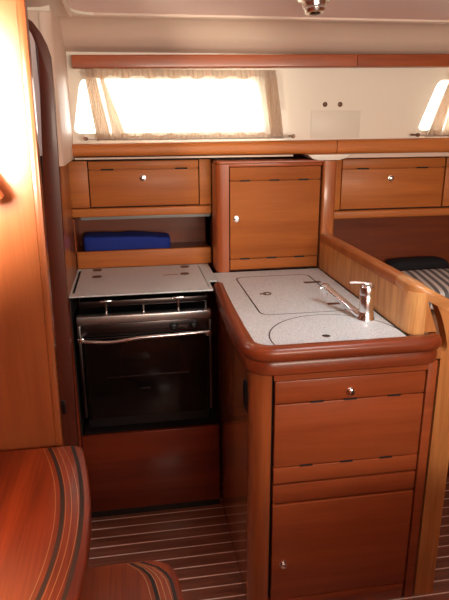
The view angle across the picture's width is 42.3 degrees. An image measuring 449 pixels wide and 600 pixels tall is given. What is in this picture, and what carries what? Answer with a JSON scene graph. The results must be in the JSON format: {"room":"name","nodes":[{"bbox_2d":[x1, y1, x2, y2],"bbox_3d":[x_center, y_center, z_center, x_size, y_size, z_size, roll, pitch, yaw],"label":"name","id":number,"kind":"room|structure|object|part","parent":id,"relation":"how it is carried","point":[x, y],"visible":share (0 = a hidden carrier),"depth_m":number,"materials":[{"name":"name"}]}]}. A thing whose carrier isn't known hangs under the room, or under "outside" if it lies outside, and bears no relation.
{"room":"ship interior","nodes":[
{"label":"ship interior","id":0,"kind":"room"},
{"bbox_2d":[0,0,63,451],"bbox_3d":[-0.977,0.204,1.287,1.200,1.930,0.030,-3,17,-9],"label":"bulkhead","id":1,"kind":"object","parent":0,"point":[30,402],"visible":0.71,"depth_m":1.28,"materials":[{"name":"brown wood"}]},
{"bbox_2d":[35,43,39,90],"bbox_3d":[-0.628,-0.784,2.090,0.002,0.632,0.600,-3,17,-9],"label":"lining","id":2,"kind":"object","parent":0,"point":[35,43],"visible":0.09,"depth_m":1.80,"materials":[{"name":"grey"}]},
{"bbox_2d":[27,5,50,30],"bbox_3d":[-1.110,-0.770,1.662,1.195,0.400,0.040,-3,17,-9],"label":"wall","id":3,"kind":"structure","parent":0,"point":[33,16],"depth_m":1.72,"materials":[{"name":"beige paint"}]},
{"bbox_2d":[28,19,78,446],"bbox_3d":[-0.811,0.039,1.956,0.588,1.847,0.032,-3,17,-9],"label":"door","id":4,"kind":"structure","parent":3,"relation":"in","point":[52,194],"depth_m":1.91,"materials":[{"name":"brown wood"}]},
{"bbox_3d":[-0.585,0.386,2.087,0.028,0.055,0.003,-3,17,-9],"label":"strike plate","id":5,"kind":"part","parent":4,"relation":"part of","materials":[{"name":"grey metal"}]},
{"bbox_2d":[38,7,87,434],"bbox_3d":[-0.596,-0.117,2.308,0.059,1.935,0.698,-3,17,-9],"label":"wall","id":6,"kind":"structure","parent":0,"point":[50,27],"depth_m":1.96,"materials":[{"name":"beige"}]},
{"bbox_2d":[26,0,71,16],"bbox_3d":[-0.521,-0.412,0.123,0.652,0.080,3.640,-3,17,-9],"label":"trim","id":7,"kind":"structure","parent":6,"relation":"attached to","point":[60,7],"depth_m":1.70,"materials":[{"name":"beige"}]},
{"bbox_2d":[70,7,93,14],"bbox_3d":[-0.413,-0.932,1.837,0.160,0.037,0.140,-3,17,-9],"label":"trim","id":8,"kind":"structure","parent":6,"relation":"attached to","point":[74,12],"depth_m":1.87,"materials":[{"name":"beige"}]},
{"bbox_2d":[76,241,207,261],"bbox_3d":[-0.366,-0.217,2.582,0.593,0.030,0.197,-3,17,-9],"label":"shelf","id":9,"kind":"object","parent":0,"point":[196,243],"depth_m":2.62,"materials":[{"name":"brown wood"}]},
{"bbox_2d":[83,231,170,250],"bbox_3d":[-0.424,-0.257,2.539,0.370,0.072,0.128,-3,17,-9],"label":"folded cloth","id":10,"kind":"object","parent":9,"relation":"on","point":[129,240],"visible":0.86,"depth_m":2.48,"materials":[{"name":"blue fabric"}]},
{"bbox_2d":[84,263,217,434],"bbox_3d":[-0.333,0.343,2.538,0.595,0.915,0.545,-3,17,-9],"label":"wall","id":11,"kind":"structure","parent":0,"point":[212,419],"depth_m":2.33,"materials":[{"name":"black"}]},
{"bbox_2d":[76,291,212,427],"bbox_3d":[-0.326,0.185,2.393,0.497,0.514,0.490,-3,17,-9],"label":"stove","id":12,"kind":"object","parent":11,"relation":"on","point":[146,360],"visible":0.93,"depth_m":2.20,"materials":[{"name":"black metal"}]},
{"bbox_3d":[-0.522,0.144,2.113,0.024,0.018,0.038,-3,17,-9],"label":"handle mount","id":13,"kind":"part","parent":12,"relation":"part of","materials":[{"name":"silver metal"}]},
{"bbox_3d":[-0.532,0.273,2.174,0.014,0.374,0.016,-3,17,-9],"label":"trim","id":14,"kind":"part","parent":12,"relation":"part of","materials":[{"name":"grey metal"}]},
{"bbox_3d":[-0.328,-0.046,2.326,0.477,0.022,0.360,-3,17,-9],"label":"fiddle rail","id":15,"kind":"part","parent":12,"relation":"part of","materials":[{"name":"grey metal"}]},
{"bbox_3d":[-0.296,0.061,2.157,0.497,0.034,0.036,-3,17,-9],"label":"trim","id":16,"kind":"part","parent":12,"relation":"part of","materials":[{"name":"silver metal"}]},
{"bbox_3d":[-0.296,0.099,2.168,0.485,0.046,0.018,-3,17,-9],"label":"control panel","id":17,"kind":"part","parent":12,"relation":"part of","materials":[{"name":"grey metal"}]},
{"bbox_3d":[-0.288,0.139,2.135,0.471,0.029,0.019,-3,17,-9],"label":"handle","id":18,"kind":"part","parent":12,"relation":"part of","materials":[{"name":"silver metal"}]},
{"bbox_3d":[-0.293,0.286,2.220,0.465,0.333,0.014,-3,17,-9],"label":"oven door","id":19,"kind":"part","parent":12,"relation":"part of","materials":[{"name":"black glass"}]},
{"bbox_3d":[-0.189,0.099,2.165,0.032,0.032,0.022,-3,17,-9],"label":"control knob","id":20,"kind":"part","parent":12,"relation":"part of","materials":[{"name":"black plastic"}]},
{"bbox_3d":[-0.114,0.095,2.176,0.032,0.032,0.022,-3,17,-9],"label":"control knob","id":21,"kind":"part","parent":12,"relation":"part of","materials":[{"name":"black plastic"}]},
{"bbox_3d":[-0.054,0.247,2.247,0.012,0.374,0.016,-3,17,-9],"label":"trim","id":22,"kind":"part","parent":12,"relation":"part of","materials":[{"name":"grey metal"}]},
{"bbox_2d":[29,31,448,155],"bbox_3d":[0.259,-0.882,2.293,4.200,0.575,0.035,-3,17,-9],"label":"wall","id":23,"kind":"structure","parent":0,"point":[390,101],"depth_m":2.33,"materials":[{"name":"beige paint"}]},
{"bbox_2d":[75,154,292,159],"bbox_3d":[-0.149,-0.565,2.289,0.860,0.007,0.025,-3,17,-9],"label":"trim","id":24,"kind":"structure","parent":23,"relation":"attached to","point":[272,155],"depth_m":2.27,"materials":[{"name":"beige"}]},
{"bbox_2d":[84,134,294,140],"bbox_3d":[-0.127,-0.631,2.249,0.815,0.017,0.068,-3,17,-9],"label":"curtain rod","id":25,"kind":"object","parent":23,"relation":"attached to","point":[86,138],"visible":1,"depth_m":2.22,"materials":[{"name":"silver metal"}]},
{"bbox_2d":[58,13,448,53],"bbox_3d":[0.845,-1.054,2.212,2.950,0.207,0.265,-3,17,-9],"label":"ceiling","id":26,"kind":"structure","parent":23,"relation":"attached to","point":[98,32],"depth_m":2.12,"materials":[{"name":"beige"}]},
{"bbox_2d":[71,54,448,156],"bbox_3d":[0.698,-0.799,2.361,2.622,0.396,0.095,-3,17,-9],"label":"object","id":27,"kind":"structure","parent":23,"relation":"in","point":[80,78],"depth_m":2.23,"materials":[{"name":"beige"}]},
{"bbox_2d":[83,69,283,140],"bbox_3d":[-0.141,-0.741,2.207,0.760,0.256,0.035,-3,17,-9],"label":"curtain","id":28,"kind":"object","parent":27,"relation":"hanging from","point":[124,103],"visible":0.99,"depth_m":2.20,"materials":[{"name":"white fabric"}]},
{"bbox_3d":[-0.073,-0.594,2.275,1.052,0.054,0.060,-3,17,-9],"label":"ledge rail","id":29,"kind":"part","parent":27,"relation":"part of","materials":[{"name":"brown wood"}]},
{"bbox_3d":[-0.023,-0.900,2.189,1.075,0.057,0.060,-3,17,-9],"label":"valance rail","id":30,"kind":"part","parent":27,"relation":"part of","materials":[{"name":"brown wood"}]},
{"bbox_3d":[1.222,-0.665,2.473,1.567,0.068,0.060,-3,17,-9],"label":"ledge rail","id":31,"kind":"part","parent":27,"relation":"part of","materials":[{"name":"brown wood"}]},
{"bbox_3d":[1.252,-0.983,2.380,1.503,0.064,0.060,-3,17,-9],"label":"valance rail","id":32,"kind":"part","parent":27,"relation":"part of","materials":[{"name":"brown wood"}]},
{"bbox_2d":[425,82,448,136],"bbox_3d":[1.187,-0.814,2.413,0.738,0.256,0.037,-3,17,-9],"label":"curtain","id":33,"kind":"object","parent":27,"relation":"hanging from","point":[439,125],"visible":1,"depth_m":2.38,"materials":[{"name":"beige fabric"}]},
{"bbox_2d":[310,110,360,137],"bbox_3d":[0.451,-0.714,2.358,0.208,0.107,0.004,-3,17,-9],"label":"cover plate","id":34,"kind":"object","parent":23,"relation":"attached to","point":[324,123],"visible":1,"depth_m":2.35,"materials":[{"name":"beige plastic"}]},
{"bbox_2d":[345,152,448,158],"bbox_3d":[1.330,-0.644,2.527,1.740,0.027,0.065,-3,17,-9],"label":"trim","id":35,"kind":"structure","parent":23,"relation":"attached to","point":[436,154],"depth_m":2.40,"materials":[{"name":"beige"}]},
{"bbox_2d":[410,133,448,136],"bbox_3d":[1.192,-0.703,2.452,0.845,0.017,0.068,-3,17,-9],"label":"wire","id":36,"kind":"object","parent":23,"relation":"attached to","point":[416,134],"visible":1,"depth_m":2.37,"materials":[{"name":"silver metal"}]},
{"bbox_2d":[415,75,448,133],"bbox_3d":[1.185,-0.829,2.466,0.800,0.232,0.036,-3,17,-9],"label":"window","id":37,"kind":"structure","parent":23,"relation":"in","point":[445,77],"depth_m":2.39,"materials":[{"name":"beige plastic"}]},
{"bbox_2d":[40,156,448,262],"bbox_3d":[0.174,-0.578,2.620,4.000,1.350,0.022,-3,17,-9],"label":"wall","id":38,"kind":"structure","parent":0,"point":[387,238],"depth_m":2.81,"materials":[{"name":"brown wood"}]},
{"bbox_2d":[78,217,204,245],"bbox_3d":[-0.387,-0.306,2.668,0.598,0.250,0.025,-3,17,-9],"label":"wall niche","id":39,"kind":"object","parent":38,"relation":"in","point":[180,229],"visible":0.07,"depth_m":2.66,"materials":[{"name":"brown wood"}]},
{"bbox_2d":[68,155,211,220],"bbox_3d":[-0.378,-0.505,2.559,0.593,0.239,0.398,-3,17,-9],"label":"locker","id":40,"kind":"object","parent":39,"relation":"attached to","point":[101,189],"visible":0.88,"depth_m":2.39,"materials":[{"name":"brown wood"}]},
{"bbox_3d":[-0.350,-0.372,2.422,0.593,0.035,0.042,-3,17,-9],"label":"rail","id":41,"kind":"part","parent":40,"relation":"part of","materials":[{"name":"brown wood"}]},
{"bbox_3d":[-0.333,-0.497,2.367,0.026,0.026,0.016,-3,17,-9],"label":"knob","id":42,"kind":"part","parent":40,"relation":"part of","materials":[{"name":"silver metal"}]},
{"bbox_3d":[-0.329,-0.481,2.391,0.445,0.182,0.020,-3,17,-9],"label":"door","id":43,"kind":"part","parent":40,"relation":"part of","materials":[{"name":"brown wood"}]},
{"bbox_2d":[203,154,307,410],"bbox_3d":[0.185,-0.091,3.052,4.200,1.435,0.050,-3,17,-9],"label":"wall","id":44,"kind":"structure","parent":0,"point":[211,303],"depth_m":3.05,"materials":[{"name":"brown wood"}]},
{"bbox_2d":[301,155,448,218],"bbox_3d":[1.228,-0.579,2.810,1.662,0.266,0.398,-3,17,-9],"label":"locker","id":45,"kind":"object","parent":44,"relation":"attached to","point":[409,186],"visible":0.83,"depth_m":2.56,"materials":[{"name":"brown wood"}]},
{"bbox_3d":[0.732,-0.531,2.537,0.026,0.026,0.016,-3,17,-9],"label":"knob","id":46,"kind":"part","parent":45,"relation":"part of","materials":[{"name":"silver metal"}]},
{"bbox_3d":[1.257,-0.418,2.680,1.662,0.035,0.044,-3,17,-9],"label":"rail","id":47,"kind":"part","parent":45,"relation":"part of","materials":[{"name":"brown wood"}]},
{"bbox_3d":[0.741,-0.516,2.563,0.475,0.215,0.020,-3,17,-9],"label":"door","id":48,"kind":"part","parent":45,"relation":"part of","materials":[{"name":"brown wood"}]},
{"bbox_3d":[1.218,-0.542,2.636,0.478,0.215,0.020,-3,17,-9],"label":"door","id":49,"kind":"part","parent":45,"relation":"part of","materials":[{"name":"brown wood"}]},
{"bbox_2d":[67,0,448,19],"bbox_3d":[1.206,-0.506,0.381,2.850,0.050,3.625,-3,17,-9],"label":"ceiling","id":50,"kind":"structure","parent":0,"point":[375,9],"depth_m":1.83,"materials":[{"name":"beige paint"}]},
{"bbox_2d":[296,0,330,15],"bbox_3d":[0.262,-0.858,1.699,0.104,0.046,0.104,-3,17,-9],"label":"ceiling spotlight","id":51,"kind":"object","parent":50,"relation":"attached to","point":[310,7],"visible":1,"depth_m":1.68,"materials":[{"name":"silver metal"}]},
{"bbox_2d":[88,411,448,599],"bbox_3d":[0.592,1.249,1.202,4.600,0.035,4.550,-3,17,-9],"label":"floor","id":52,"kind":"structure","parent":0,"point":[196,542],"depth_m":2.18,"materials":[{"name":"brown wood"}]},
{"bbox_2d":[0,446,182,599],"bbox_3d":[-0.343,0.824,1.206,0.800,0.786,0.665,-3,17,-9],"label":"table","id":53,"kind":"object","parent":52,"relation":"on","point":[46,512],"depth_m":1.18,"materials":[{"name":"brown wood"}]},
{"bbox_2d":[68,298,219,511],"bbox_3d":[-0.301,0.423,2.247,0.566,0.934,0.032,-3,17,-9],"label":"base cabinet","id":54,"kind":"object","parent":52,"relation":"on","point":[160,466],"visible":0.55,"depth_m":2.32,"materials":[{"name":"brown wood"}]},
{"bbox_2d":[69,264,216,297],"bbox_3d":[-0.313,-0.083,2.293,0.552,0.009,0.406,-3,17,-9],"label":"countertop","id":55,"kind":"structure","parent":54,"relation":"on","point":[100,282],"depth_m":2.26,"materials":[{"name":"laminate"}]},
{"bbox_2d":[60,164,76,297],"bbox_3d":[-0.597,-0.278,2.158,0.026,0.460,0.424,-3,17,-9],"label":"side cheek","id":56,"kind":"object","parent":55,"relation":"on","point":[70,252],"visible":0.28,"depth_m":2.17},
{"bbox_2d":[77,246,210,268],"bbox_3d":[-0.339,-0.182,2.483,0.568,0.072,0.018,-3,17,-9],"label":"board","id":57,"kind":"object","parent":55,"relation":"attached to","point":[185,255],"visible":1,"depth_m":2.47,"materials":[{"name":"brown wood"}]},
{"bbox_3d":[-0.286,0.676,2.334,0.536,0.343,0.020,-3,17,-9],"label":"panel","id":58,"kind":"part","parent":54,"relation":"part of","materials":[{"name":"brown wood"}]},
{"bbox_2d":[92,498,219,517],"bbox_3d":[-0.282,0.851,2.396,0.529,0.028,0.026,-3,17,-9],"label":"trim","id":59,"kind":"structure","parent":54,"relation":"attached to","point":[212,501],"depth_m":2.38,"materials":[{"name":"black wood"}]},
{"bbox_2d":[217,306,437,599],"bbox_3d":[0.288,0.485,2.160,0.557,0.860,0.842,-3,17,-9],"label":"base cabinet","id":60,"kind":"object","parent":52,"relation":"on","point":[322,475],"visible":0.95,"depth_m":1.78,"materials":[{"name":"brown wood"}]},
{"bbox_3d":[0.041,0.519,2.055,0.022,0.860,0.560,-3,17,-9],"label":"panel","id":61,"kind":"part","parent":60,"relation":"part of","materials":[{"name":"brown wood"}]},
{"bbox_3d":[0.102,0.607,1.772,0.057,0.860,0.064,-3,17,-9],"label":"corner post","id":62,"kind":"part","parent":60,"relation":"part of","materials":[{"name":"brown wood"}]},
{"bbox_3d":[0.184,0.828,1.810,0.024,0.024,0.016,-3,17,-9],"label":"knob","id":63,"kind":"part","parent":60,"relation":"part of","materials":[{"name":"silver metal"}]},
{"bbox_2d":[213,268,441,375],"bbox_3d":[0.273,0.036,2.009,0.575,0.086,0.868,-3,17,-9],"label":"countertop","id":64,"kind":"structure","parent":60,"relation":"on","point":[249,303],"depth_m":1.73,"materials":[{"name":"laminate"}]},
{"bbox_2d":[207,153,349,271],"bbox_3d":[0.192,-0.425,2.595,0.539,0.463,0.560,-3,17,-9],"label":"pantry cabinet","id":65,"kind":"object","parent":64,"relation":"on","point":[264,214],"depth_m":2.34,"materials":[{"name":"brown wood"}]},
{"bbox_3d":[-0.016,-0.337,2.368,0.050,0.431,0.122,-3,17,-9],"label":"corner post","id":66,"kind":"part","parent":65,"relation":"part of","materials":[{"name":"brown wood"}]},
{"bbox_3d":[0.049,-0.322,2.313,0.026,0.026,0.016,-3,17,-9],"label":"knob","id":67,"kind":"part","parent":65,"relation":"part of","materials":[{"name":"silver metal"}]},
{"bbox_3d":[0.174,-0.555,2.318,0.430,0.012,0.110,-3,17,-9],"label":"cornice","id":68,"kind":"part","parent":65,"relation":"part of","materials":[{"name":"brown wood"}]},
{"bbox_3d":[0.203,-0.332,2.354,0.369,0.411,0.019,-3,17,-9],"label":"door","id":69,"kind":"part","parent":65,"relation":"part of","materials":[{"name":"brown wood"}]},
{"bbox_3d":[0.406,-0.582,2.351,0.175,0.022,0.118,-3,17,-9],"label":"deck bracket","id":70,"kind":"part","parent":65,"relation":"part of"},
{"bbox_3d":[0.226,-0.019,2.102,0.290,0.020,0.468,-3,17,-9],"label":"icebox lid","id":71,"kind":"part","parent":64,"relation":"part of","materials":[{"name":"laminate"}]},
{"bbox_2d":[269,314,405,344],"bbox_3d":[0.314,0.091,1.747,0.400,0.020,0.238,-3,17,-9],"label":"round cover","id":72,"kind":"object","parent":64,"relation":"on","point":[321,327],"visible":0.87,"depth_m":1.72,"materials":[{"name":"grey plastic"}]},
{"bbox_2d":[319,280,374,321],"bbox_3d":[0.381,-0.017,1.855,0.073,0.123,0.229,-13,21,-36],"label":"faucet","id":73,"kind":"object","parent":64,"relation":"on","point":[365,313],"visible":1,"depth_m":1.79,"materials":[{"name":"silver metal"}]},
{"bbox_3d":[0.386,0.007,1.867,0.030,0.071,0.197,-10,20,-29],"label":"spout","id":74,"kind":"part","parent":73,"relation":"part of","materials":[{"name":"silver metal"}]},
{"bbox_3d":[0.419,-0.053,1.782,0.067,0.011,0.019,0,17,0],"label":"lever","id":75,"kind":"part","parent":73,"relation":"part of","materials":[{"name":"silver metal"}]},
{"bbox_3d":[0.368,0.776,1.845,0.453,0.353,0.021,-3,17,-9],"label":"door","id":76,"kind":"part","parent":60,"relation":"part of","materials":[{"name":"brown wood"}]},
{"bbox_3d":[0.366,0.375,1.720,0.453,0.333,0.021,-3,17,-9],"label":"drop door","id":77,"kind":"part","parent":60,"relation":"part of","materials":[{"name":"brown wood"}]},
{"bbox_3d":[0.364,0.264,1.667,0.024,0.024,0.016,-3,17,-9],"label":"knob","id":78,"kind":"part","parent":60,"relation":"part of","materials":[{"name":"silver metal"}]},
{"bbox_2d":[320,233,448,594],"bbox_3d":[0.561,0.351,2.193,0.204,1.094,0.850,-3,17,-9],"label":"wall","id":79,"kind":"structure","parent":52,"relation":"on","point":[403,300],"depth_m":1.81,"materials":[{"name":"brown wood"}]},
{"bbox_2d":[308,160,336,268],"bbox_3d":[0.410,-0.345,2.446,0.056,0.485,0.158,-3,17,-9],"label":"wooden pillar","id":80,"kind":"structure","parent":79,"relation":"attached to","point":[328,167],"depth_m":2.35,"materials":[{"name":"brown wood"}]},
{"bbox_3d":[0.473,-0.159,2.058,0.042,0.038,0.702,-3,17,-9],"label":"rail","id":81,"kind":"part","parent":79,"relation":"part of","materials":[{"name":"brown wood"}]},
{"bbox_3d":[0.486,0.369,2.187,0.044,1.065,0.847,-3,17,-9],"label":"panel","id":82,"kind":"part","parent":79,"relation":"part of","materials":[{"name":"brown wood"}]},
{"bbox_3d":[0.618,0.019,1.707,0.204,0.173,0.110,-3,17,-9],"label":"rail","id":83,"kind":"part","parent":79,"relation":"part of","materials":[{"name":"brown wood"}]},
{"bbox_3d":[0.642,0.484,1.820,0.139,1.059,0.039,-3,17,-9],"label":"post","id":84,"kind":"part","parent":79,"relation":"part of","materials":[{"name":"brown wood"}]},
{"bbox_2d":[409,309,448,476],"bbox_3d":[1.419,0.324,2.812,1.580,0.769,0.540,-3,17,-9],"label":"settee","id":85,"kind":"object","parent":52,"relation":"on","point":[431,310],"visible":0.02,"depth_m":2.42,"materials":[{"name":"brown wood"}]},
{"bbox_2d":[385,256,448,270],"bbox_3d":[0.925,-0.141,2.802,0.310,0.128,0.102,-3,17,-9],"label":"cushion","id":86,"kind":"object","parent":85,"relation":"on","point":[428,262],"visible":0.43,"depth_m":2.75,"materials":[{"name":"black fabric"}]},
{"bbox_2d":[401,268,448,309],"bbox_3d":[1.083,-0.057,2.563,0.640,0.100,0.402,-2,17,-5],"label":"striped cushion","id":87,"kind":"object","parent":85,"relation":"on","point":[437,280],"visible":0.31,"depth_m":2.53,"materials":[{"name":"fabric"}]}
]}

